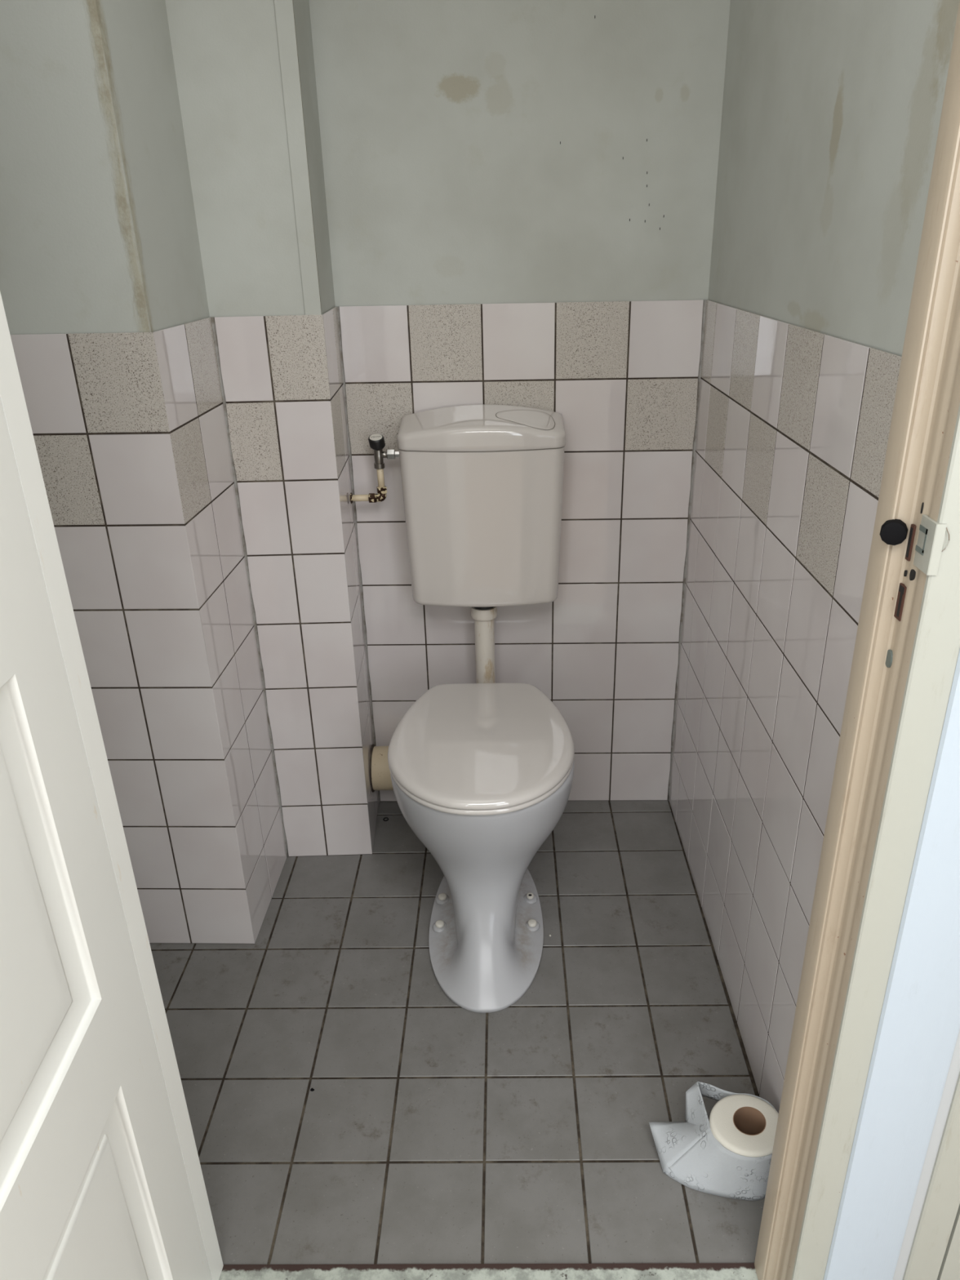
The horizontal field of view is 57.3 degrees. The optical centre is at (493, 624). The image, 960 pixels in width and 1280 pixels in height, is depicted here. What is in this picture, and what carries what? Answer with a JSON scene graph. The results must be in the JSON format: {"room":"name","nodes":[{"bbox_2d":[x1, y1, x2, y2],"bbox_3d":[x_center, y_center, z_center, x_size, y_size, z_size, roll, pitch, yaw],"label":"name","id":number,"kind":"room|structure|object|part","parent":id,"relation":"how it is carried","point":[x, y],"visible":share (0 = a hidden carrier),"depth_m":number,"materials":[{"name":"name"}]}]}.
{"room":"toilet room","nodes":[
{"label":"toilet room","id":0,"kind":"room"},
{"bbox_2d":[0,0,286,943],"bbox_3d":[-0.682,-0.604,1.617,0.338,2.500,0.633,-1,24,1],"label":"wall","id":1,"kind":"structure","parent":0,"point":[103,291],"depth_m":1.45,"materials":[{"name":"tile"}]},
{"bbox_2d":[164,0,378,857],"bbox_3d":[-0.418,-0.663,1.739,0.214,2.500,0.357,-1,24,1],"label":"wall","id":2,"kind":"structure","parent":0,"point":[280,366],"depth_m":1.68,"materials":[{"name":"tile"}]},
{"bbox_2d":[274,0,322,315],"bbox_3d":[-0.341,-1.157,1.351,0.031,1.286,0.020,-1,24,1],"label":"trim","id":3,"kind":"structure","parent":2,"relation":"attached to","point":[285,13],"depth_m":1.50,"materials":[{"name":"paint"}]},
{"bbox_2d":[349,434,399,504],"bbox_3d":[-0.255,-0.328,1.866,0.120,0.149,0.036,-1,24,1],"label":"water valve","id":4,"kind":"object","parent":2,"relation":"attached to","point":[376,442],"visible":1,"depth_m":1.86,"materials":[{"name":"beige metal"}]},
{"bbox_3d":[-0.245,-0.382,1.842,0.034,0.032,0.036,-1,24,1],"label":"valve knob","id":5,"kind":"part","parent":4,"relation":"part of","materials":[{"name":"black plastic"}]},
{"bbox_2d":[381,451,386,457],"bbox_3d":[-0.233,-0.360,1.857,0.022,0.014,0.014,-1,24,1],"label":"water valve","id":6,"kind":"object","parent":4,"relation":"attached to","point":[384,454],"depth_m":1.85,"materials":[{"name":"silver metal"}]},
{"bbox_2d":[369,744,393,792],"bbox_3d":[-0.252,0.352,2.152,0.098,0.117,0.117,-1,24,1],"label":"pipe","id":7,"kind":"object","parent":2,"relation":"attached to","point":[380,772],"visible":0.48,"depth_m":2.11,"materials":[{"name":"plastic"}]},
{"bbox_2d":[149,800,764,1264],"bbox_3d":[-0.187,0.681,1.782,1.290,0.003,1.158,-1,24,1],"label":"floor","id":8,"kind":"structure","parent":0,"point":[432,1129],"depth_m":1.55,"materials":[{"name":"tile"}]},
{"bbox_2d":[387,683,574,1013],"bbox_3d":[-0.022,0.401,1.866,0.376,0.435,0.666,-1,24,1],"label":"toilet","id":9,"kind":"object","parent":8,"relation":"on","point":[482,775],"visible":1,"depth_m":1.69,"materials":[{"name":"ceramic"}]},
{"bbox_3d":[-0.113,0.632,1.839,0.031,0.006,0.031,-1,24,1],"label":"bolt seat","id":10,"kind":"part","parent":9,"relation":"part of","materials":[{"name":"plastic"}]},
{"bbox_3d":[-0.112,0.599,1.915,0.031,0.006,0.031,-1,24,1],"label":"bolt seat","id":11,"kind":"part","parent":9,"relation":"part of","materials":[{"name":"plastic"}]},
{"bbox_3d":[-0.024,0.241,1.759,0.364,0.011,0.462,-1,24,1],"label":"seat","id":12,"kind":"part","parent":9,"relation":"part of","materials":[{"name":"grey plastic"}]},
{"bbox_3d":[-0.025,0.225,1.752,0.366,0.021,0.464,-1,24,1],"label":"lid","id":13,"kind":"part","parent":9,"relation":"part of","materials":[{"name":"grey plastic"}]},
{"bbox_3d":[0.079,0.596,1.913,0.031,0.006,0.031,-1,24,1],"label":"bolt seat","id":14,"kind":"part","parent":9,"relation":"part of","materials":[{"name":"plastic"}]},
{"bbox_3d":[0.081,0.629,1.837,0.031,0.006,0.031,-1,24,1],"label":"bolt seat","id":15,"kind":"part","parent":9,"relation":"part of","materials":[{"name":"plastic"}]},
{"bbox_2d":[648,1081,778,1200],"bbox_3d":[0.342,0.798,1.363,0.203,0.099,0.111,5,25,15],"label":"toilet roll","id":16,"kind":"object","parent":8,"relation":"on","point":[729,1154],"visible":0.79,"depth_m":1.34,"materials":[{"name":"white paper"}]},
{"bbox_2d":[308,0,730,802],"bbox_3d":[0.085,-0.712,1.829,0.870,2.500,0.146,-1,24,1],"label":"wall","id":17,"kind":"structure","parent":0,"point":[521,194],"depth_m":1.78,"materials":[{"name":"tile"}]},
{"bbox_2d":[396,404,565,607],"bbox_3d":[-0.022,-0.250,1.881,0.344,0.415,0.146,-1,24,1],"label":"cistern","id":18,"kind":"object","parent":17,"relation":"attached to","point":[482,484],"visible":1,"depth_m":1.82,"materials":[{"name":"grey plastic"}]},
{"bbox_3d":[-0.026,-0.408,1.811,0.344,0.069,0.146,-1,24,1],"label":"tank lid","id":19,"kind":"part","parent":18,"relation":"part of","materials":[{"name":"white ceramic"}]},
{"bbox_2d":[471,606,497,683],"bbox_3d":[-0.020,0.076,2.005,0.075,0.284,0.094,-1,24,1],"label":"pipe","id":20,"kind":"object","parent":18,"relation":"attached to","point":[483,617],"visible":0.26,"depth_m":1.99,"materials":[{"name":"plastic"}]},
{"bbox_2d":[669,0,959,1113],"bbox_3d":[0.505,-0.493,1.310,0.161,2.500,1.266,-1,24,1],"label":"wall","id":21,"kind":"structure","parent":0,"point":[831,113],"depth_m":1.29,"materials":[{"name":"tile"}]},
{"bbox_3d":[-0.076,1.507,-0.025,3.900,0.056,2.670,-1,24,1],"label":"floor","id":22,"kind":"structure","parent":0,"visible":0},
{"bbox_2d":[218,1262,758,1279],"bbox_3d":[0.008,0.968,1.163,0.850,0.043,0.201,-1,24,1],"label":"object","id":23,"kind":"object","parent":22,"relation":"on","point":[659,1271],"visible":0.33,"depth_m":1.24,"materials":[{"name":"fabric"}]},
{"bbox_3d":[-0.041,-0.246,0.650,3.800,2.600,0.160,-1,24,1],"label":"wall","id":24,"kind":"structure","parent":0,"visible":0},
{"bbox_2d":[0,398,212,1279],"bbox_3d":[-0.413,0.153,0.440,0.040,2.028,0.800,-2,24,-1],"label":"door","id":25,"kind":"structure","parent":24,"relation":"in","point":[95,1185],"depth_m":0.81,"materials":[{"name":"paint"}]},
{"bbox_3d":[-0.397,0.314,0.576,0.011,0.368,0.517,-2,24,-1],"label":"panel","id":26,"kind":"part","parent":25,"relation":"part of","materials":[{"name":"paint"}]},
{"bbox_3d":[-0.388,0.756,0.766,0.011,0.365,0.510,-2,24,-1],"label":"panel","id":27,"kind":"part","parent":25,"relation":"part of","materials":[{"name":"paint"}]},
{"bbox_2d":[0,292,223,1279],"bbox_3d":[-0.430,-0.021,0.822,0.051,2.056,0.035,-1,24,1],"label":"door frame","id":28,"kind":"structure","parent":24,"relation":"attached to","point":[11,393],"depth_m":0.89,"materials":[{"name":"paint"}]},
{"bbox_2d":[754,0,959,1279],"bbox_3d":[0.381,-0.022,0.789,0.066,2.056,0.083,-1,24,1],"label":"door frame","id":29,"kind":"structure","parent":24,"relation":"attached to","point":[907,645],"depth_m":0.84,"materials":[{"name":"beige wood"}]},
{"bbox_2d":[823,648,959,1279],"bbox_3d":[0.447,-0.117,0.707,0.086,2.300,0.014,-1,24,1],"label":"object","id":30,"kind":"structure","parent":24,"relation":"attached to","point":[918,1028],"depth_m":0.95,"materials":[{"name":"white paint"}]},
{"bbox_2d":[880,519,907,545],"bbox_3d":[0.351,-0.081,0.770,0.022,0.022,0.012,10,26,24],"label":"bumper cover","id":31,"kind":"object","parent":24,"relation":"attached to","point":[893,531],"visible":1,"depth_m":0.77,"materials":[{"name":"black rubber"}]},
{"bbox_2d":[893,1029,959,1279],"bbox_3d":[0.497,-0.119,0.708,0.016,2.300,0.008,-1,24,1],"label":"trim","id":32,"kind":"structure","parent":24,"relation":"attached to","point":[953,1075],"depth_m":1.03,"materials":[{"name":"grey"}]},
{"bbox_2d":[902,1072,959,1279],"bbox_3d":[0.543,-0.119,0.708,0.077,2.300,0.018,-1,24,1],"label":"door frame","id":33,"kind":"structure","parent":24,"relation":"attached to","point":[941,1203],"depth_m":1.06,"materials":[{"name":"beige wood"}]},
{"bbox_2d":[937,1204,959,1279],"bbox_3d":[0.932,-0.034,0.738,0.762,2.095,0.010,-1,24,1],"label":"door","id":34,"kind":"structure","parent":24,"relation":"in","point":[950,1266],"depth_m":1.10,"materials":[{"name":"beige wood"}]}
]}

